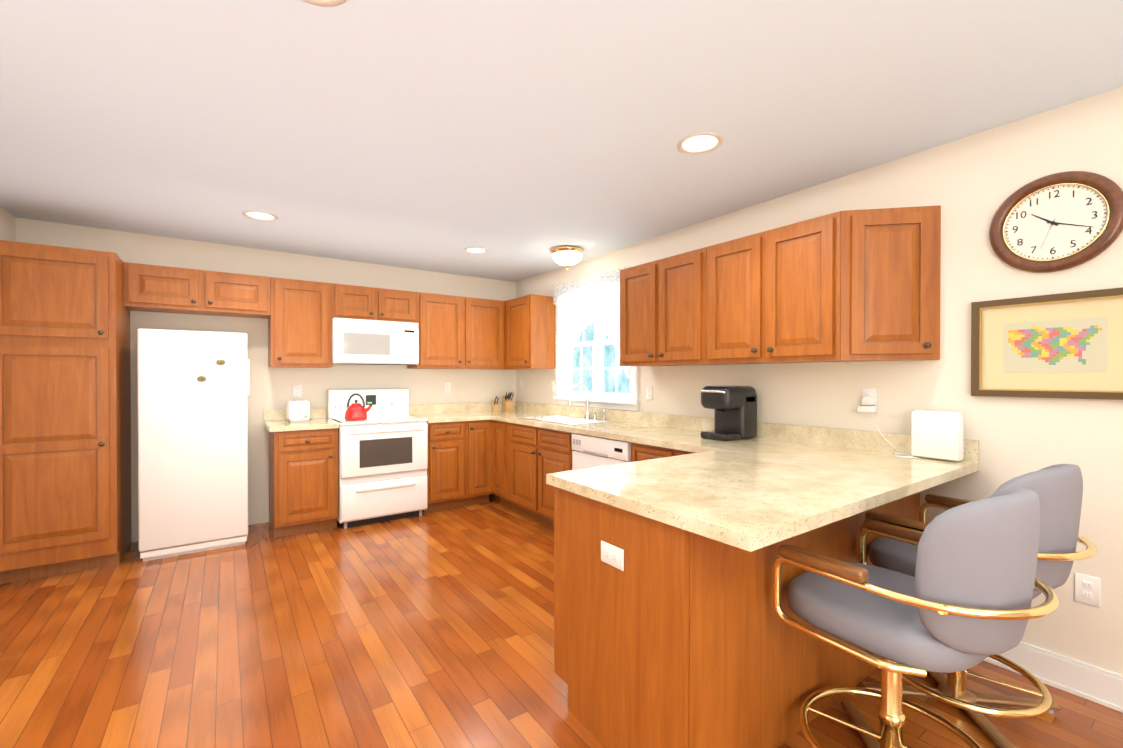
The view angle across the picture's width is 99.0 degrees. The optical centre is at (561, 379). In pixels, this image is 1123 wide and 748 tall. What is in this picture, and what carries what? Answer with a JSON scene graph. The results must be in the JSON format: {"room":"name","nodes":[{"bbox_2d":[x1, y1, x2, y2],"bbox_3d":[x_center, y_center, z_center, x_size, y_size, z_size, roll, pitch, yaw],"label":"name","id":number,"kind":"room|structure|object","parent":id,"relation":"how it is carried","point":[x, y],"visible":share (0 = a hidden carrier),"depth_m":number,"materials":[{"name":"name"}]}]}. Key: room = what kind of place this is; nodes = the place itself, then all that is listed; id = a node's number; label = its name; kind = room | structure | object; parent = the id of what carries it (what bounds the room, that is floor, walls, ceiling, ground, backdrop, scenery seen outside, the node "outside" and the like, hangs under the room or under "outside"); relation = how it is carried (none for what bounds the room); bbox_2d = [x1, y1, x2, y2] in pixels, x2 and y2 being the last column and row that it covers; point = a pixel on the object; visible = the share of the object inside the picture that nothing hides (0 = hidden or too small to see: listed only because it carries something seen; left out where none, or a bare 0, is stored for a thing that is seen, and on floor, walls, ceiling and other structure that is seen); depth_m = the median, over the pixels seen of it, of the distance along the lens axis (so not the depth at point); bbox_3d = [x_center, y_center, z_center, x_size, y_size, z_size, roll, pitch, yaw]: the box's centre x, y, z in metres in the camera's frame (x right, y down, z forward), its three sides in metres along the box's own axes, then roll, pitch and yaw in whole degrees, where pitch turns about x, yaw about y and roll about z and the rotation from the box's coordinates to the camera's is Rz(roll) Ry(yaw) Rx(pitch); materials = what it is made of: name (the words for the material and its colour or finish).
{"room":"kitchen","nodes":[
{"label":"kitchen","id":0,"kind":"room"},
{"bbox_2d":[0,206,15,241],"bbox_3d":[-1.751,0.086,0.280,0.120,2.440,7.600,0,0,-35],"label":"wall","id":1,"kind":"structure","parent":0,"point":[7,227],"depth_m":3.29,"materials":[{"name":"beige paint"}]},
{"bbox_2d":[15,217,515,541],"bbox_3d":[-2.251,0.055,4.647,4.325,2.440,0.120,0,0,-35],"label":"wall","id":2,"kind":"structure","parent":0,"point":[271,388],"depth_m":4.30,"materials":[{"name":"beige paint"}]},
{"bbox_2d":[123,262,270,318],"bbox_3d":[-2.904,-0.705,3.882,0.922,0.320,0.369,0,0,-35],"label":"upper cabinet","id":3,"kind":"object","parent":2,"relation":"attached to","point":[155,288],"visible":1,"depth_m":3.75,"materials":[{"name":"brown wood"}]},
{"bbox_2d":[293,385,301,397],"bbox_3d":[-2.441,0.107,4.435,0.072,0.117,0.008,0,0,-35],"label":"electrical outlet","id":4,"kind":"object","parent":2,"relation":"attached to","point":[297,391],"visible":1,"depth_m":4.43,"materials":[{"name":"white plastic"}]},
{"bbox_2d":[268,277,331,367],"bbox_3d":[-2.333,-0.490,4.284,0.468,0.755,0.369,0,0,-35],"label":"upper cabinet","id":5,"kind":"object","parent":2,"relation":"attached to","point":[300,326],"visible":0.98,"depth_m":4.16,"materials":[{"name":"brown wood"}]},
{"bbox_2d":[332,283,416,322],"bbox_3d":[-1.826,-0.715,4.639,0.768,0.310,0.369,0,0,-35],"label":"upper cabinet","id":6,"kind":"object","parent":2,"relation":"attached to","point":[361,302],"visible":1,"depth_m":4.50,"materials":[{"name":"brown wood"}]},
{"bbox_2d":[332,318,418,364],"bbox_3d":[-1.804,-0.353,4.610,0.764,0.407,0.447,0,0,-35],"label":"over-the-range microwave","id":7,"kind":"object","parent":6,"relation":"attached to","point":[364,342],"visible":0.92,"depth_m":4.44,"materials":[{"name":"white"}]},
{"bbox_2d":[444,382,450,392],"bbox_3d":[-1.251,0.086,5.271,0.072,0.117,0.008,0,0,-35],"label":"electrical outlet","id":8,"kind":"object","parent":2,"relation":"attached to","point":[447,387],"visible":1,"depth_m":5.27,"materials":[{"name":"white plastic"}]},
{"bbox_2d":[407,292,504,368],"bbox_3d":[-1.106,-0.496,5.147,0.988,0.755,0.369,0,0,-35],"label":"upper cabinet","id":9,"kind":"object","parent":2,"relation":"attached to","point":[457,332],"visible":1,"depth_m":5.00,"materials":[{"name":"brown wood"}]},
{"bbox_2d":[0,498,1122,747],"bbox_3d":[-0.031,1.347,1.498,4.325,0.100,7.840,0,0,-35],"label":"floor","id":10,"kind":"structure","parent":0,"point":[430,630],"depth_m":2.24,"materials":[{"name":"brown wood"}]},
{"bbox_2d":[0,240,131,583],"bbox_3d":[-3.444,0.209,3.325,0.607,2.150,0.669,0,0,-35],"label":"pantry cabinet","id":11,"kind":"object","parent":10,"relation":"on","point":[65,438],"visible":1,"depth_m":3.11,"materials":[{"name":"brown wood"}]},
{"bbox_2d":[137,329,249,560],"bbox_3d":[-2.844,0.460,3.755,0.657,1.644,0.583,0,0,-35],"label":"refrigerator","id":12,"kind":"object","parent":10,"relation":"on","point":[193,389],"visible":1,"depth_m":3.52,"materials":[{"name":"white metal"}]},
{"bbox_2d":[269,428,337,537],"bbox_3d":[-2.253,0.845,4.179,0.468,0.868,0.649,0,0,-35],"label":"base cabinet","id":13,"kind":"object","parent":10,"relation":"on","point":[303,481],"visible":1,"depth_m":3.94,"materials":[{"name":"brown wood"}]},
{"bbox_2d":[264,408,338,431],"bbox_3d":[-2.270,0.339,4.170,0.503,0.140,0.638,0,0,-35],"label":"countertop","id":14,"kind":"structure","parent":13,"relation":"on","point":[275,420],"depth_m":4.14,"materials":[{"name":"beige stone"}]},
{"bbox_2d":[286,400,309,422],"bbox_3d":[-2.327,0.274,4.239,0.165,0.186,0.282,0,0,-35],"label":"toaster","id":15,"kind":"object","parent":14,"relation":"on","point":[297,410],"visible":1,"depth_m":4.14,"materials":[{"name":"white plastic"}]},
{"bbox_2d":[327,388,427,528],"bbox_3d":[-1.719,0.684,4.496,0.763,1.185,0.697,0,0,-35],"label":"range","id":16,"kind":"object","parent":10,"relation":"on","point":[382,460],"visible":0.83,"depth_m":4.29,"materials":[{"name":"white enameled metal"},{"name":"dark glass"},{"name":"black plastic"}]},
{"bbox_2d":[345,393,371,420],"bbox_3d":[-1.835,0.239,4.318,0.215,0.238,0.188,0,0,-35],"label":"kettle","id":17,"kind":"object","parent":16,"relation":"on","point":[355,411],"visible":1,"depth_m":4.26,"materials":[{"name":"red metal"}]},
{"bbox_2d":[422,421,465,512],"bbox_3d":[-1.269,0.840,4.870,0.397,0.868,0.649,0,0,-35],"label":"base cabinet","id":18,"kind":"object","parent":10,"relation":"on","point":[446,478],"visible":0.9,"depth_m":4.64,"materials":[{"name":"brown wood"}]},
{"bbox_2d":[409,402,492,422],"bbox_3d":[-1.159,0.333,4.932,0.652,0.140,0.668,0,0,-35],"label":"countertop","id":19,"kind":"structure","parent":18,"relation":"on","point":[451,412],"depth_m":5.11,"materials":[{"name":"beige stone"}]},
{"bbox_2d":[463,420,491,505],"bbox_3d":[-0.986,0.838,5.069,0.291,0.868,0.649,0,0,-35],"label":"base cabinet","id":20,"kind":"object","parent":10,"relation":"on","point":[478,461],"visible":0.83,"depth_m":4.83,"materials":[{"name":"brown wood"}]},
{"bbox_2d":[489,420,498,500],"bbox_3d":[-0.628,0.836,5.354,0.618,0.868,0.596,0,0,-35],"label":"base cabinet","id":21,"kind":"object","parent":10,"relation":"on","point":[493,497],"visible":0.07,"depth_m":5.06,"materials":[{"name":"brown wood"}]},
{"bbox_2d":[498,401,520,404],"bbox_3d":[-0.610,0.330,5.318,0.390,0.140,0.668,0,0,-35],"label":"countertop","id":22,"kind":"structure","parent":21,"relation":"on","point":[515,402],"depth_m":5.68,"materials":[{"name":"beige stone"}]},
{"bbox_2d":[492,420,516,509],"bbox_3d":[-0.355,0.839,4.948,0.638,0.868,0.373,0,0,-35],"label":"base cabinet","id":23,"kind":"object","parent":10,"relation":"on","point":[501,440],"visible":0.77,"depth_m":4.76,"materials":[{"name":"brown wood"}]},
{"bbox_2d":[510,415,608,526],"bbox_3d":[0.034,0.820,4.367,0.669,0.914,1.021,0,0,-35],"label":"base cabinet","id":24,"kind":"object","parent":10,"relation":"on","point":[537,454],"visible":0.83,"depth_m":4.24,"materials":[{"name":"brown wood"}]},
{"bbox_2d":[572,433,630,469],"bbox_3d":[0.512,0.851,3.680,0.622,0.862,0.646,0,0,-35],"label":"dishwasher","id":25,"kind":"object","parent":10,"relation":"on","point":[588,451],"visible":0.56,"depth_m":3.50,"materials":[{"name":"white plastic"}]},
{"bbox_2d":[631,442,693,461],"bbox_3d":[0.931,0.852,3.093,0.669,0.868,0.788,0,0,-35],"label":"base cabinet","id":26,"kind":"object","parent":10,"relation":"on","point":[640,452],"visible":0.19,"depth_m":3.08,"materials":[{"name":"brown wood"}]},
{"bbox_2d":[554,487,861,747],"bbox_3d":[0.610,0.860,1.989,1.088,0.868,0.679,0,0,-35],"label":"base cabinet","id":27,"kind":"object","parent":10,"relation":"on","point":[669,636],"depth_m":1.61,"materials":[{"name":"brown wood"}]},
{"bbox_2d":[601,540,623,570],"bbox_3d":[0.173,0.606,1.655,0.008,0.072,0.117,0,0,-35],"label":"outlet","id":28,"kind":"object","parent":27,"relation":"attached to","point":[612,555],"visible":1,"depth_m":1.65,"materials":[{"name":"white plastic"}]},
{"bbox_2d":[862,492,919,679],"bbox_3d":[1.308,0.856,2.492,0.744,0.868,0.660,0,0,-35],"label":"base cabinet","id":29,"kind":"object","parent":10,"relation":"on","point":[907,507],"depth_m":2.24,"materials":[{"name":"brown wood"}]},
{"bbox_2d":[481,402,978,487],"bbox_3d":[0.429,0.341,3.812,0.658,0.140,4.328,0,0,-35],"label":"countertop","id":30,"kind":"structure","parent":29,"relation":"on","point":[870,449],"depth_m":2.88,"materials":[{"name":"beige stone"}]},
{"bbox_2d":[491,392,513,410],"bbox_3d":[-0.676,0.247,5.537,0.235,0.222,0.130,0,0,-35],"label":"knife block","id":31,"kind":"object","parent":30,"relation":"on","point":[507,403],"visible":1,"depth_m":5.54,"materials":[{"name":"brown wood"}]},
{"bbox_2d":[520,415,608,424],"bbox_3d":[0.022,0.458,4.402,0.444,0.190,0.864,0,0,-35],"label":"sink basin","id":32,"kind":"object","parent":30,"relation":"in","point":[557,419],"depth_m":4.46,"materials":[{"name":"white ceramic"}]},
{"bbox_2d":[568,383,605,420],"bbox_3d":[0.232,0.199,4.383,0.252,0.336,0.286,0,0,-35],"label":"faucet set","id":33,"kind":"object","parent":30,"relation":"on","point":[587,415],"visible":1,"depth_m":4.46,"materials":[{"name":"silver metal"}]},
{"bbox_2d":[700,385,756,440],"bbox_3d":[1.061,0.205,3.077,0.353,0.340,0.230,0,0,-35],"label":"coffee maker","id":34,"kind":"object","parent":30,"relation":"on","point":[735,411],"visible":1,"depth_m":3.01,"materials":[{"name":"black plastic"}]},
{"bbox_2d":[857,396,920,458],"bbox_3d":[1.672,0.234,2.464,0.159,0.287,0.328,0,0,-35],"label":"cord","id":35,"kind":"object","parent":30,"relation":"on","point":[867,404],"visible":1,"depth_m":2.58,"materials":[{"name":"white plastic"}]},
{"bbox_2d":[911,410,963,461],"bbox_3d":[1.801,0.266,2.302,0.064,0.230,0.200,0,0,-35],"label":"toaster","id":36,"kind":"object","parent":30,"relation":"on","point":[938,435],"visible":0.98,"depth_m":2.27,"materials":[{"name":"white plastic"}]},
{"bbox_2d":[546,445,928,551],"bbox_3d":[0.671,0.405,1.906,1.140,0.040,0.930,0,0,-35],"label":"countertop","id":37,"kind":"structure","parent":29,"relation":"on","point":[770,484],"depth_m":1.69,"materials":[{"name":"beige stone"}]},
{"bbox_2d":[773,488,1058,747],"bbox_3d":[1.094,0.797,1.505,0.604,1.000,0.651,0,0,-35],"label":"bar stool","id":38,"kind":"object","parent":10,"relation":"on","point":[961,600],"visible":1,"depth_m":1.29,"materials":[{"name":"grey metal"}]},
{"bbox_2d":[860,464,1096,747],"bbox_3d":[1.620,0.795,1.887,0.604,1.000,0.651,0,0,-35],"label":"bar stool","id":39,"kind":"object","parent":10,"relation":"on","point":[1058,488],"visible":0.48,"depth_m":1.70,"materials":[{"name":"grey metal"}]},
{"bbox_2d":[0,0,1122,281],"bbox_3d":[-0.031,-1.193,1.480,4.325,0.100,7.840,0,0,-35],"label":"ceiling","id":40,"kind":"structure","parent":0,"point":[518,140],"depth_m":2.01,"materials":[{"name":"white paint"}]},
{"bbox_2d":[242,210,277,220],"bbox_3d":[-2.118,-1.153,3.375,0.216,0.004,0.216,0,0,-35],"label":"recessed light","id":41,"kind":"object","parent":40,"relation":"in","point":[259,215],"visible":1,"depth_m":3.37,"materials":[{"name":"white glass"}]},
{"bbox_2d":[302,0,346,6],"bbox_3d":[-0.712,-1.139,1.357,0.216,0.004,0.216,0,0,-35],"label":"recessed light","id":42,"kind":"object","parent":40,"relation":"in","point":[328,3],"visible":1,"depth_m":1.45,"materials":[{"name":"white"}]},
{"bbox_2d":[464,247,487,253],"bbox_3d":[-0.765,-1.160,4.302,0.216,0.004,0.216,0,0,-35],"label":"recessed light","id":43,"kind":"object","parent":40,"relation":"in","point":[477,250],"visible":1,"depth_m":4.30,"materials":[{"name":"white glass"}]},
{"bbox_2d":[551,246,583,268],"bbox_3d":[0.051,-1.075,4.290,0.300,0.174,0.300,0,0,-35],"label":"flush-mount ceiling light","id":44,"kind":"object","parent":40,"relation":"attached to","point":[567,256],"visible":1,"depth_m":4.19,"materials":[{"name":"white glass"}]},
{"bbox_2d":[677,132,722,153],"bbox_3d":[0.671,-1.146,2.329,0.216,0.004,0.216,0,0,-35],"label":"recessed light","id":45,"kind":"object","parent":40,"relation":"in","point":[701,143],"visible":1,"depth_m":2.32,"materials":[{"name":"white glass"}]},
{"bbox_2d":[516,86,1122,674],"bbox_3d":[1.689,0.069,2.699,0.120,2.440,7.600,0,0,-35],"label":"wall","id":46,"kind":"structure","parent":0,"point":[970,184],"depth_m":2.25,"materials":[{"name":"beige paint"}]},
{"bbox_2d":[520,381,522,390],"bbox_3d":[-0.475,0.068,5.664,0.008,0.117,0.072,0,0,-35],"label":"switch plate","id":47,"kind":"object","parent":46,"relation":"attached to","point":[521,385],"visible":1,"depth_m":5.65,"materials":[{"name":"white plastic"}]},
{"bbox_2d":[502,294,554,369],"bbox_3d":[-0.449,-0.497,5.307,0.369,0.755,0.863,0,0,-35],"label":"upper cabinet","id":48,"kind":"object","parent":46,"relation":"attached to","point":[529,331],"visible":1,"depth_m":4.99,"materials":[{"name":"brown wood"}]},
{"bbox_2d":[551,381,554,391],"bbox_3d":[-0.090,0.072,5.115,0.008,0.117,0.072,0,0,-35],"label":"switch plate","id":49,"kind":"object","parent":46,"relation":"attached to","point":[552,386],"visible":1,"depth_m":5.11,"materials":[{"name":"white plastic"}]},
{"bbox_2d":[553,319,639,410],"bbox_3d":[0.339,-0.354,4.576,0.165,1.230,1.240,0,0,-35],"label":"window","id":50,"kind":"structure","parent":46,"relation":"in","point":[623,401],"depth_m":4.55,"materials":[{"name":"white wood"}]},
{"bbox_2d":[552,266,633,392],"bbox_3d":[0.260,-0.404,4.520,0.051,1.120,1.230,0,0,-35],"label":"lace curtain","id":51,"kind":"object","parent":50,"relation":"hanging from","point":[578,304],"visible":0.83,"depth_m":4.60,"materials":[{"name":"white fabric"}]},
{"bbox_2d":[646,386,652,399],"bbox_3d":[0.724,0.110,3.958,0.008,0.117,0.072,0,0,-35],"label":"electrical outlet","id":52,"kind":"object","parent":46,"relation":"attached to","point":[649,392],"visible":1,"depth_m":3.95,"materials":[{"name":"white plastic"}]},
{"bbox_2d":[620,247,735,366],"bbox_3d":[0.807,-0.484,3.520,0.369,0.755,0.826,0,0,-35],"label":"upper cabinet","id":53,"kind":"object","parent":46,"relation":"attached to","point":[662,312],"visible":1,"depth_m":3.37,"materials":[{"name":"brown wood"}]},
{"bbox_2d":[706,211,863,363],"bbox_3d":[1.283,-0.480,2.842,0.369,0.755,0.826,0,0,-35],"label":"upper cabinet","id":54,"kind":"object","parent":46,"relation":"attached to","point":[773,296],"visible":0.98,"depth_m":2.69,"materials":[{"name":"brown wood"}]},
{"bbox_2d":[862,388,876,405],"bbox_3d":[1.673,0.104,2.608,0.008,0.117,0.072,0,0,-35],"label":"electrical outlet","id":55,"kind":"object","parent":46,"relation":"attached to","point":[869,392],"visible":0.46,"depth_m":2.60,"materials":[{"name":"white plastic"}]},
{"bbox_2d":[841,205,940,360],"bbox_3d":[1.634,-0.476,2.388,0.318,0.755,0.318,0,0,-35],"label":"upper cabinet","id":56,"kind":"object","parent":46,"relation":"attached to","point":[890,281],"visible":1,"depth_m":2.37,"materials":[{"name":"brown wood"}]},
{"bbox_2d":[971,287,1122,399],"bbox_3d":[2.071,-0.141,2.024,0.027,0.435,0.530,0,0,-35],"label":"framed map","id":57,"kind":"object","parent":46,"relation":"attached to","point":[1065,345],"visible":1,"depth_m":2.03,"materials":[{"name":"brown paper"}]},
{"bbox_2d":[983,641,1122,712],"bbox_3d":[2.806,1.231,0.993,0.024,0.140,3.450,0,0,-35],"label":"baseboard","id":58,"kind":"structure","parent":46,"relation":"attached to","point":[1096,684],"depth_m":1.97,"materials":[{"name":"white wood"}]},
{"bbox_2d":[989,171,1122,272],"bbox_3d":[2.068,-0.661,2.019,0.033,0.410,0.410,0,0,-35],"label":"wall clock","id":59,"kind":"object","parent":46,"relation":"attached to","point":[1060,221],"visible":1,"depth_m":2.01,"materials":[{"name":"brown wood"}]},
{"bbox_2d":[1074,573,1100,606],"bbox_3d":[2.139,0.854,1.951,0.008,0.117,0.072,0,0,-35],"label":"electrical outlet","id":60,"kind":"object","parent":46,"relation":"attached to","point":[1087,589],"visible":1,"depth_m":1.95,"materials":[{"name":"white plastic"}]},
{"label":"outside","id":61,"kind":"structure","parent":0,"visible":0},
{"bbox_2d":[573,317,629,393],"bbox_3d":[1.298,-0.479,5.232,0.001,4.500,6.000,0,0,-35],"label":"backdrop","id":62,"kind":"structure","parent":61,"point":[609,374],"depth_m":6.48,"materials":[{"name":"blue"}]}
]}

